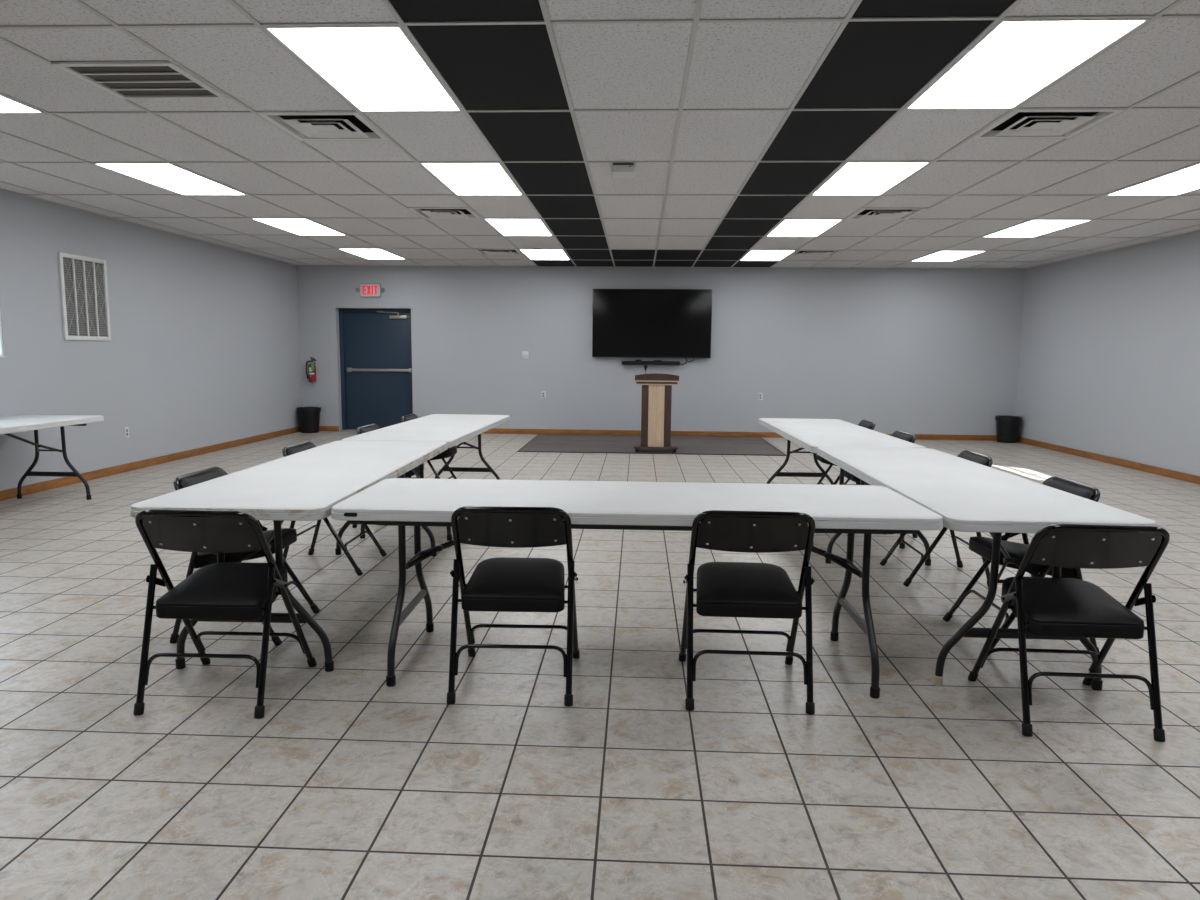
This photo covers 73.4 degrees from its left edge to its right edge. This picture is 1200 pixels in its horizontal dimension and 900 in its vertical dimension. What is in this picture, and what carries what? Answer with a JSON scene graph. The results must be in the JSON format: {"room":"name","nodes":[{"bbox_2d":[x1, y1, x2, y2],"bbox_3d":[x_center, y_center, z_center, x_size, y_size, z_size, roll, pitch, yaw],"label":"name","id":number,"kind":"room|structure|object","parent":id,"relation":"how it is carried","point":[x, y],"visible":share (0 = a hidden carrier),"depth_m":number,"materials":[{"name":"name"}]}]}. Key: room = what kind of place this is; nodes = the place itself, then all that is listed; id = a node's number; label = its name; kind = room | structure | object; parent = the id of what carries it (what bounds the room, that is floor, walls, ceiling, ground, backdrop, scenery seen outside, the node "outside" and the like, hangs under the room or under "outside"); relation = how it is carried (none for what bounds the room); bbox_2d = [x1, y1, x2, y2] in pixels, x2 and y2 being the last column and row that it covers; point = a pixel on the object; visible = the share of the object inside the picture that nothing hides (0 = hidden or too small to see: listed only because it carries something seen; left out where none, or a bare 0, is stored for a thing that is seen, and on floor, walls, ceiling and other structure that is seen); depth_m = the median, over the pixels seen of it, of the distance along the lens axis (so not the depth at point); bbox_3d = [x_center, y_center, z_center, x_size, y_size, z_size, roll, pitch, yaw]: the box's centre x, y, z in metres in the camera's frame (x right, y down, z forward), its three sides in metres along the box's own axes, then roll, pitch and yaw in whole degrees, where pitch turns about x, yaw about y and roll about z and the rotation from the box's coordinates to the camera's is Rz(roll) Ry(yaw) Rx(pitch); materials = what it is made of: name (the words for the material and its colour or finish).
{"room":"meeting room","nodes":[
{"label":"meeting room","id":0,"kind":"room"},
{"bbox_2d":[0,190,301,490],"bbox_3d":[-5.312,-0.795,4.805,0.050,2.972,16.717,1,7,3],"label":"wall","id":1,"kind":"structure","parent":0,"point":[203,350],"depth_m":8.90,"materials":[{"name":"paint"}]},
{"bbox_2d":[0,315,4,356],"bbox_3d":[-5.231,-1.234,6.302,0.051,1.015,1.300,1,7,3],"label":"window","id":2,"kind":"structure","parent":1,"relation":"in","point":[1,340],"depth_m":6.98,"materials":[{"name":"white glass"}]},
{"bbox_2d":[58,252,110,340],"bbox_3d":[-5.119,-1.508,8.006,0.020,0.824,0.670,1,7,3],"label":"air vent","id":3,"kind":"object","parent":1,"relation":"in","point":[83,280],"visible":1,"depth_m":7.99,"materials":[{"name":"white metal"}]},
{"bbox_2d":[124,427,128,437],"bbox_3d":[-5.113,-0.189,8.691,0.009,0.120,0.072,1,7,3],"label":"wall outlet","id":4,"kind":"object","parent":1,"relation":"attached to","point":[126,429],"visible":1,"depth_m":8.68,"materials":[{"name":"grey plastic"}]},
{"bbox_2d":[0,426,299,500],"bbox_3d":[-5.289,0.628,5.052,0.014,0.086,16.530,1,7,3],"label":"baseboard","id":5,"kind":"structure","parent":1,"relation":"attached to","point":[6,494],"depth_m":8.80,"materials":[{"name":"brown wood"}]},
{"bbox_2d":[0,188,1199,268],"bbox_3d":[0.456,-1.897,4.473,11.470,0.008,16.567,1,7,3],"label":"trim","id":6,"kind":"structure","parent":1,"relation":"attached to","point":[0,188],"depth_m":12.21,"materials":[{"name":"grey paint"}]},
{"bbox_2d":[0,431,1199,899],"bbox_3d":[0.438,0.798,4.949,11.771,0.120,17.167,1,7,3],"label":"floor","id":7,"kind":"structure","parent":0,"point":[349,785],"depth_m":2.84,"materials":[{"name":"tile"}]},
{"bbox_2d":[0,415,103,499],"bbox_3d":[-4.834,0.185,6.091,0.758,0.725,2.335,1,7,2],"label":"folding table","id":8,"kind":"object","parent":7,"relation":"on","point":[17,423],"visible":1,"depth_m":6.96,"materials":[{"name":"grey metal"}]},
{"bbox_2d":[133,509,316,717],"bbox_3d":[-1.444,0.566,3.115,0.492,0.760,0.516,1,7,2],"label":"folding chair","id":9,"kind":"object","parent":7,"relation":"on","point":[222,590],"visible":1,"depth_m":2.96,"materials":[{"name":"black metal"}]},
{"bbox_2d":[156,562,286,606],"bbox_3d":[-1.443,0.516,3.128,0.396,0.077,0.362,1,7,2],"label":"cushion","id":10,"kind":"object","parent":9,"relation":"on","point":[222,584],"depth_m":3.06,"materials":[{"name":"black leather"}]},
{"bbox_2d":[169,466,319,645],"bbox_3d":[-1.683,0.479,3.818,0.516,0.760,0.492,1,7,1],"label":"folding chair","id":11,"kind":"object","parent":7,"relation":"on","point":[289,535],"visible":0.42,"depth_m":3.67,"materials":[{"name":"black metal"}]},
{"bbox_2d":[197,528,295,557],"bbox_3d":[-1.663,0.431,3.812,0.362,0.077,0.396,1,7,1],"label":"cushion","id":12,"kind":"object","parent":11,"relation":"on","point":[288,534],"depth_m":3.68,"materials":[{"name":"black plastic"}]},
{"bbox_2d":[131,441,447,671],"bbox_3d":[-1.413,0.439,4.254,0.758,0.725,2.335,1,7,1],"label":"folding table","id":13,"kind":"object","parent":7,"relation":"on","point":[305,485],"visible":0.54,"depth_m":3.53,"materials":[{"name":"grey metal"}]},
{"bbox_2d":[297,407,320,432],"bbox_3d":[-4.702,-0.489,13.013,0.373,0.407,0.374,1,7,3],"label":"waste bin","id":14,"kind":"object","parent":7,"relation":"on","point":[309,417],"visible":1,"depth_m":12.89,"materials":[{"name":"black plastic"}]},
{"bbox_2d":[282,441,386,575],"bbox_3d":[-1.648,0.342,4.960,0.516,0.760,0.492,1,7,3],"label":"folding chair","id":15,"kind":"object","parent":7,"relation":"on","point":[299,447],"visible":0.39,"depth_m":4.88,"materials":[{"name":"black metal"}]},
{"bbox_2d":[352,424,423,527],"bbox_3d":[-1.587,0.191,6.209,0.516,0.760,0.492,1,7,4],"label":"folding chair","id":16,"kind":"object","parent":7,"relation":"on","point":[367,428],"visible":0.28,"depth_m":6.08,"materials":[{"name":"black metal"}]},
{"bbox_2d":[342,414,509,540],"bbox_3d":[-1.308,0.158,6.595,0.758,0.725,2.335,1,7,4],"label":"folding table","id":17,"kind":"object","parent":7,"relation":"on","point":[452,429],"visible":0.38,"depth_m":6.33,"materials":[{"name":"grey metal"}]},
{"bbox_2d":[401,414,456,478],"bbox_3d":[-1.516,0.064,7.269,0.516,0.760,0.492,1,7,3],"label":"folding chair","id":18,"kind":"object","parent":7,"relation":"on","point":[447,453],"visible":0.36,"depth_m":7.12,"materials":[{"name":"black metal"}]},
{"bbox_2d":[442,447,456,452],"bbox_3d":[-1.496,0.016,7.263,0.362,0.077,0.396,1,7,3],"label":"cushion","id":19,"kind":"object","parent":18,"relation":"on","point":[453,449],"depth_m":7.18,"materials":[{"name":"black plastic"}]},
{"bbox_2d":[447,506,579,705],"bbox_3d":[-0.334,0.562,3.235,0.492,0.760,0.516,1,7,1],"label":"folding chair","id":20,"kind":"object","parent":7,"relation":"on","point":[498,584],"visible":1,"depth_m":3.08,"materials":[{"name":"black metal"}]},
{"bbox_2d":[462,557,563,599],"bbox_3d":[-0.333,0.512,3.248,0.396,0.077,0.362,1,7,1],"label":"cushion","id":21,"kind":"object","parent":20,"relation":"on","point":[498,578],"depth_m":3.18,"materials":[{"name":"black leather"}]},
{"bbox_2d":[331,478,942,698],"bbox_3d":[0.135,0.552,3.437,2.335,0.725,0.759,1,7,2],"label":"folding table","id":22,"kind":"object","parent":7,"relation":"on","point":[867,510],"visible":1,"depth_m":3.26,"materials":[{"name":"plastic"}]},
{"bbox_2d":[517,434,785,455],"bbox_3d":[0.734,-0.095,11.818,3.570,0.012,2.363,1,7,3],"label":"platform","id":23,"kind":"object","parent":7,"relation":"on","point":[560,443],"visible":0.82,"depth_m":11.56,"materials":[{"name":"grey carpet"}]},
{"bbox_2d":[634,373,678,452],"bbox_3d":[0.756,-0.511,10.851,0.590,1.048,0.453,1,7,3],"label":"lectern","id":24,"kind":"object","parent":23,"relation":"on","point":[656,398],"visible":1,"depth_m":10.67,"materials":[{"name":"brown wood"}]},
{"bbox_2d":[635,383,678,384],"bbox_3d":[0.759,-0.887,10.803,0.570,0.017,0.420,1,7,3],"label":"tray","id":25,"kind":"object","parent":24,"relation":"on","point":[635,383],"depth_m":10.60,"materials":[{"name":"brown wood"}]},
{"bbox_2d":[635,380,678,381],"bbox_3d":[0.760,-0.931,10.797,0.586,0.019,0.440,1,7,3],"label":"shelf","id":26,"kind":"object","parent":24,"relation":"attached to","point":[635,380],"depth_m":10.58,"materials":[{"name":"brown wood"}]},
{"bbox_2d":[679,510,814,713],"bbox_3d":[0.575,0.576,3.193,0.492,0.760,0.516,1,7,3],"label":"folding chair","id":27,"kind":"object","parent":7,"relation":"on","point":[723,589],"visible":1,"depth_m":3.03,"materials":[{"name":"black metal"}]},
{"bbox_2d":[697,562,801,605],"bbox_3d":[0.577,0.525,3.206,0.396,0.077,0.362,1,7,3],"label":"cushion","id":28,"kind":"object","parent":27,"relation":"on","point":[718,583],"depth_m":3.14,"materials":[{"name":"black leather"}]},
{"bbox_2d":[759,418,925,548],"bbox_3d":[1.819,0.202,6.476,0.758,0.725,2.335,1,7,2],"label":"folding table","id":29,"kind":"object","parent":7,"relation":"on","point":[809,434],"visible":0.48,"depth_m":6.24,"materials":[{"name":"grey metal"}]},
{"bbox_2d":[817,420,874,484],"bbox_3d":[2.132,0.121,7.082,0.516,0.760,0.492,1,7,4],"label":"folding chair","id":30,"kind":"object","parent":7,"relation":"on","point":[864,423],"visible":0.22,"depth_m":6.99,"materials":[{"name":"black metal"}]},
{"bbox_2d":[844,430,917,537],"bbox_3d":[2.074,0.242,6.071,0.516,0.760,0.492,1,7,1],"label":"folding chair","id":31,"kind":"object","parent":7,"relation":"on","point":[902,435],"visible":0.23,"depth_m":5.95,"materials":[{"name":"black metal"}]},
{"bbox_2d":[880,450,992,587],"bbox_3d":[2.026,0.392,4.826,0.516,0.760,0.492,1,7,3],"label":"folding chair","id":32,"kind":"object","parent":7,"relation":"on","point":[969,455],"visible":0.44,"depth_m":4.71,"materials":[{"name":"black metal"}]},
{"bbox_2d":[817,447,1155,690],"bbox_3d":[1.731,0.482,4.145,0.758,0.725,2.335,1,7,3],"label":"folding table","id":33,"kind":"object","parent":7,"relation":"on","point":[969,496],"visible":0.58,"depth_m":3.39,"materials":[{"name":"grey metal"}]},
{"bbox_2d":[995,415,1021,442],"bbox_3d":[6.338,-0.323,12.507,0.374,0.406,0.373,1,7,3],"label":"waste bin","id":34,"kind":"object","parent":7,"relation":"on","point":[1007,427],"visible":1,"depth_m":12.39,"materials":[{"name":"black plastic"}]},
{"bbox_2d":[943,476,1099,655],"bbox_3d":[1.979,0.519,3.769,0.516,0.760,0.492,1,7,1],"label":"folding chair","id":35,"kind":"object","parent":7,"relation":"on","point":[982,546],"visible":0.43,"depth_m":3.70,"materials":[{"name":"black metal"}]},
{"bbox_2d":[970,536,1073,568],"bbox_3d":[1.960,0.471,3.764,0.362,0.077,0.396,1,7,1],"label":"cushion","id":36,"kind":"object","parent":35,"relation":"on","point":[982,546],"depth_m":3.72,"materials":[{"name":"black plastic"}]},
{"bbox_2d":[968,524,1169,741],"bbox_3d":[1.744,0.609,3.008,0.492,0.760,0.516,1,7,4],"label":"folding chair","id":37,"kind":"object","parent":7,"relation":"on","point":[1042,606],"visible":1,"depth_m":2.85,"materials":[{"name":"black metal"}]},
{"bbox_2d":[1003,577,1143,625],"bbox_3d":[1.746,0.559,3.022,0.396,0.077,0.362,1,7,4],"label":"cushion","id":38,"kind":"object","parent":37,"relation":"on","point":[1047,601],"depth_m":2.94,"materials":[{"name":"black leather"}]},
{"bbox_2d":[0,0,1199,267],"bbox_3d":[0.458,-2.098,4.448,11.771,0.393,16.867,1,7,3],"label":"ceiling","id":39,"kind":"structure","parent":0,"point":[871,64],"depth_m":5.00,"materials":[{"name":"tile"}]},
{"bbox_2d":[0,95,43,112],"bbox_3d":[-3.535,-1.925,4.077,0.586,0.082,1.195,1,7,3],"label":"ceiling light","id":40,"kind":"object","parent":39,"relation":"attached to","point":[7,105],"visible":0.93,"depth_m":4.57,"materials":[{"name":"white plastic"}]},
{"bbox_2d":[51,60,228,98],"bbox_3d":[-2.315,-1.877,4.092,0.595,0.017,0.535,1,7,3],"label":"ceiling vent","id":41,"kind":"object","parent":39,"relation":"in","point":[143,79],"visible":1,"depth_m":4.08,"materials":[{"name":"white metal"}]},
{"bbox_2d":[92,163,246,194],"bbox_3d":[-3.420,-2.216,6.495,0.586,0.082,1.195,1,7,3],"label":"ceiling light","id":42,"kind":"object","parent":39,"relation":"attached to","point":[168,176],"visible":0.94,"depth_m":6.43,"materials":[{"name":"white plastic"}]},
{"bbox_2d":[250,218,346,235],"bbox_3d":[-3.304,-2.506,8.914,0.586,0.082,1.195,1,7,3],"label":"ceiling light","id":43,"kind":"object","parent":39,"relation":"attached to","point":[295,226],"visible":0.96,"depth_m":8.87,"materials":[{"name":"white plastic"}]},
{"bbox_2d":[257,113,388,139],"bbox_3d":[-1.665,-2.050,4.895,0.590,0.185,0.590,1,7,3],"label":"ceiling vent","id":44,"kind":"object","parent":39,"relation":"in","point":[302,126],"visible":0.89,"depth_m":5.02,"materials":[{"name":"white metal"}]},
{"bbox_2d":[263,26,461,111],"bbox_3d":[-1.099,-1.889,3.965,0.586,0.082,1.195,1,7,3],"label":"ceiling light","id":45,"kind":"object","parent":39,"relation":"attached to","point":[374,68],"visible":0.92,"depth_m":3.85,"materials":[{"name":"glowing translucent plastic diffuser"},{"name":"white enamel"}]},
{"bbox_2d":[339,249,403,258],"bbox_3d":[-3.189,-2.797,11.332,0.586,0.082,1.195,1,7,3],"label":"ceiling light","id":46,"kind":"object","parent":39,"relation":"attached to","point":[364,253],"visible":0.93,"depth_m":11.29,"materials":[{"name":"white plastic"}]},
{"bbox_2d":[408,208,480,218],"bbox_3d":[-1.520,-2.413,7.918,0.590,0.185,0.590,1,7,3],"label":"ceiling vent","id":47,"kind":"object","parent":39,"relation":"in","point":[426,213],"visible":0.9,"depth_m":8.03,"materials":[{"name":"white metal"}]},
{"bbox_2d":[420,163,522,194],"bbox_3d":[-0.984,-2.179,6.383,0.586,0.082,1.195,1,7,3],"label":"ceiling light","id":48,"kind":"object","parent":39,"relation":"attached to","point":[460,178],"visible":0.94,"depth_m":6.32,"materials":[{"name":"white plastic"}]},
{"bbox_2d":[473,249,522,254],"bbox_3d":[-1.376,-2.777,10.940,0.590,0.185,0.590,1,7,3],"label":"ceiling vent","id":49,"kind":"object","parent":39,"relation":"in","point":[481,251],"visible":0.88,"depth_m":10.96,"materials":[{"name":"white metal"}]},
{"bbox_2d":[484,219,552,235],"bbox_3d":[-0.869,-2.470,8.802,0.586,0.082,1.195,1,7,3],"label":"ceiling light","id":50,"kind":"object","parent":39,"relation":"attached to","point":[506,227],"visible":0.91,"depth_m":8.78,"materials":[{"name":"white plastic"}]},
{"bbox_2d":[519,249,569,259],"bbox_3d":[-0.753,-2.761,11.220,0.586,0.082,1.195,1,7,3],"label":"ceiling light","id":51,"kind":"object","parent":39,"relation":"attached to","point":[532,254],"visible":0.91,"depth_m":11.20,"materials":[{"name":"white plastic"}]},
{"bbox_2d":[0,0,1199,268],"bbox_3d":[0.456,-1.899,4.472,11.471,0.006,16.567,1,7,3],"label":"grid","id":52,"kind":"object","parent":39,"relation":"attached to","point":[1160,15],"visible":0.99,"depth_m":5.24,"materials":[{"name":"grey paint"}]},
{"bbox_2d":[611,163,634,177],"bbox_3d":[0.169,-2.034,5.857,0.176,0.062,0.222,1,7,3],"label":"ceiling sensor","id":53,"kind":"object","parent":39,"relation":"attached to","point":[618,170],"visible":1,"depth_m":5.76,"materials":[{"name":"grey plastic"}]},
{"bbox_2d":[740,250,795,260],"bbox_3d":[2.291,-2.715,11.080,0.586,0.082,1.195,1,7,3],"label":"ceiling light","id":54,"kind":"object","parent":39,"relation":"attached to","point":[752,255],"visible":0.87,"depth_m":11.07,"materials":[{"name":"white plastic"}]},
{"bbox_2d":[766,219,842,236],"bbox_3d":[2.176,-2.425,8.662,0.586,0.082,1.195,1,7,3],"label":"ceiling light","id":55,"kind":"object","parent":39,"relation":"attached to","point":[787,227],"visible":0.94,"depth_m":8.62,"materials":[{"name":"white plastic"}]},
{"bbox_2d":[790,250,841,255],"bbox_3d":[2.886,-2.713,10.745,0.590,0.185,0.590,1,7,3],"label":"ceiling vent","id":56,"kind":"object","parent":39,"relation":"in","point":[799,252],"visible":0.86,"depth_m":10.75,"materials":[{"name":"white metal"}]},
{"bbox_2d":[811,162,930,195],"bbox_3d":[2.060,-2.134,6.244,0.586,0.082,1.195,1,7,3],"label":"ceiling light","id":57,"kind":"object","parent":39,"relation":"attached to","point":[853,178],"visible":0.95,"depth_m":6.19,"materials":[{"name":"white plastic"}]},
{"bbox_2d":[847,209,925,218],"bbox_3d":[2.742,-2.350,7.722,0.590,0.185,0.590,1,7,3],"label":"ceiling vent","id":58,"kind":"object","parent":39,"relation":"in","point":[863,213],"visible":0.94,"depth_m":7.77,"materials":[{"name":"white metal"}]},
{"bbox_2d":[912,251,985,261],"bbox_3d":[4.727,-2.679,10.968,0.586,0.082,1.195,1,7,3],"label":"ceiling light","id":59,"kind":"object","parent":39,"relation":"attached to","point":[941,256],"visible":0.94,"depth_m":10.99,"materials":[{"name":"white plastic"}]},
{"bbox_2d":[905,19,1150,108],"bbox_3d":[1.945,-1.843,3.825,0.586,0.082,1.195,1,7,3],"label":"ceiling light","id":60,"kind":"object","parent":39,"relation":"attached to","point":[1015,60],"visible":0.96,"depth_m":3.69,"materials":[{"name":"white plastic"}]},
{"bbox_2d":[983,220,1091,236],"bbox_3d":[4.611,-2.388,8.550,0.586,0.082,1.195,1,7,3],"label":"ceiling light","id":61,"kind":"object","parent":39,"relation":"attached to","point":[1033,228],"visible":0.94,"depth_m":8.52,"materials":[{"name":"white plastic"}]},
{"bbox_2d":[972,109,1124,138],"bbox_3d":[2.598,-1.986,4.699,0.590,0.185,0.590,1,7,3],"label":"ceiling vent","id":62,"kind":"object","parent":39,"relation":"in","point":[1019,123],"visible":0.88,"depth_m":4.81,"materials":[{"name":"white metal"}]},
{"bbox_2d":[1105,163,1199,195],"bbox_3d":[4.496,-2.097,6.132,0.586,0.082,1.195,1,7,3],"label":"ceiling light","id":63,"kind":"object","parent":39,"relation":"attached to","point":[1185,180],"visible":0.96,"depth_m":6.35,"materials":[{"name":"white plastic"}]},
{"bbox_2d":[297,266,1025,434],"bbox_3d":[0.843,-1.721,12.954,11.771,2.972,0.250,1,7,3],"label":"wall","id":64,"kind":"structure","parent":0,"point":[912,351],"depth_m":12.81,"materials":[{"name":"paint"}]},
{"bbox_2d":[306,357,315,381],"bbox_3d":[-4.668,-1.310,13.066,0.177,0.406,0.146,4,8,28],"label":"fire extinguisher","id":65,"kind":"object","parent":64,"relation":"attached to","point":[311,375],"visible":1,"depth_m":13.02,"materials":[{"name":"red metal"}]},
{"bbox_2d":[355,283,384,296],"bbox_3d":[-3.690,-2.565,12.917,0.480,0.218,0.049,1,7,3],"label":"exit sign","id":66,"kind":"object","parent":64,"relation":"attached to","point":[366,289],"visible":1,"depth_m":12.90,"materials":[{"name":"grey plastic"}]},
{"bbox_2d":[339,308,412,431],"bbox_3d":[-3.663,-1.309,13.218,1.232,2.006,0.249,1,7,3],"label":"door","id":67,"kind":"structure","parent":64,"relation":"in","point":[376,344],"depth_m":13.24,"materials":[{"name":"blue paint"}]},
{"bbox_2d":[521,351,528,358],"bbox_3d":[-1.208,-1.528,12.941,0.116,0.120,0.016,1,7,3],"label":"light switch","id":68,"kind":"object","parent":64,"relation":"attached to","point":[524,354],"visible":1,"depth_m":12.94,"materials":[{"name":"grey plastic"}]},
{"bbox_2d":[541,391,545,398],"bbox_3d":[-0.914,-0.892,13.006,0.072,0.120,0.009,1,7,3],"label":"wall outlet","id":69,"kind":"object","parent":64,"relation":"attached to","point":[543,393],"visible":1,"depth_m":13.00,"materials":[{"name":"grey plastic"}]},
{"bbox_2d":[622,360,679,364],"bbox_3d":[0.808,-1.399,12.814,0.920,0.079,0.107,1,7,3],"label":"soundbar","id":70,"kind":"object","parent":64,"relation":"attached to","point":[636,362],"visible":1,"depth_m":12.76,"materials":[{"name":"black plastic"}]},
{"bbox_2d":[592,289,711,364],"bbox_3d":[0.820,-1.951,12.752,1.880,1.178,0.096,1,7,3],"label":"television","id":71,"kind":"object","parent":64,"relation":"attached to","point":[626,323],"visible":1,"depth_m":12.70,"materials":[{"name":"black plastic"}]},
{"bbox_2d":[319,426,996,440],"bbox_3d":[0.823,-0.273,12.995,11.467,0.086,0.014,1,7,3],"label":"baseboard","id":72,"kind":"structure","parent":64,"relation":"attached to","point":[321,428],"depth_m":12.96,"materials":[{"name":"brown wood"}]},
{"bbox_2d":[758,393,762,399],"bbox_3d":[2.564,-0.855,12.845,0.072,0.120,0.009,1,7,3],"label":"wall outlet","id":73,"kind":"object","parent":64,"relation":"attached to","point":[760,395],"visible":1,"depth_m":12.84,"materials":[{"name":"grey plastic"}]},
{"bbox_2d":[1015,231,1199,475],"bbox_3d":[6.196,-0.624,4.276,0.050,2.972,16.717,1,7,3],"label":"wall","id":74,"kind":"structure","parent":0,"point":[1109,358],"depth_m":9.97,"materials":[{"name":"paint"}]},
{"bbox_2d":[1017,436,1199,483],"bbox_3d":[6.153,0.799,4.527,0.014,0.086,16.530,1,7,3],"label":"baseboard","id":75,"kind":"structure","parent":74,"relation":"attached to","point":[1182,476],"depth_m":9.96,"materials":[{"name":"brown wood"}]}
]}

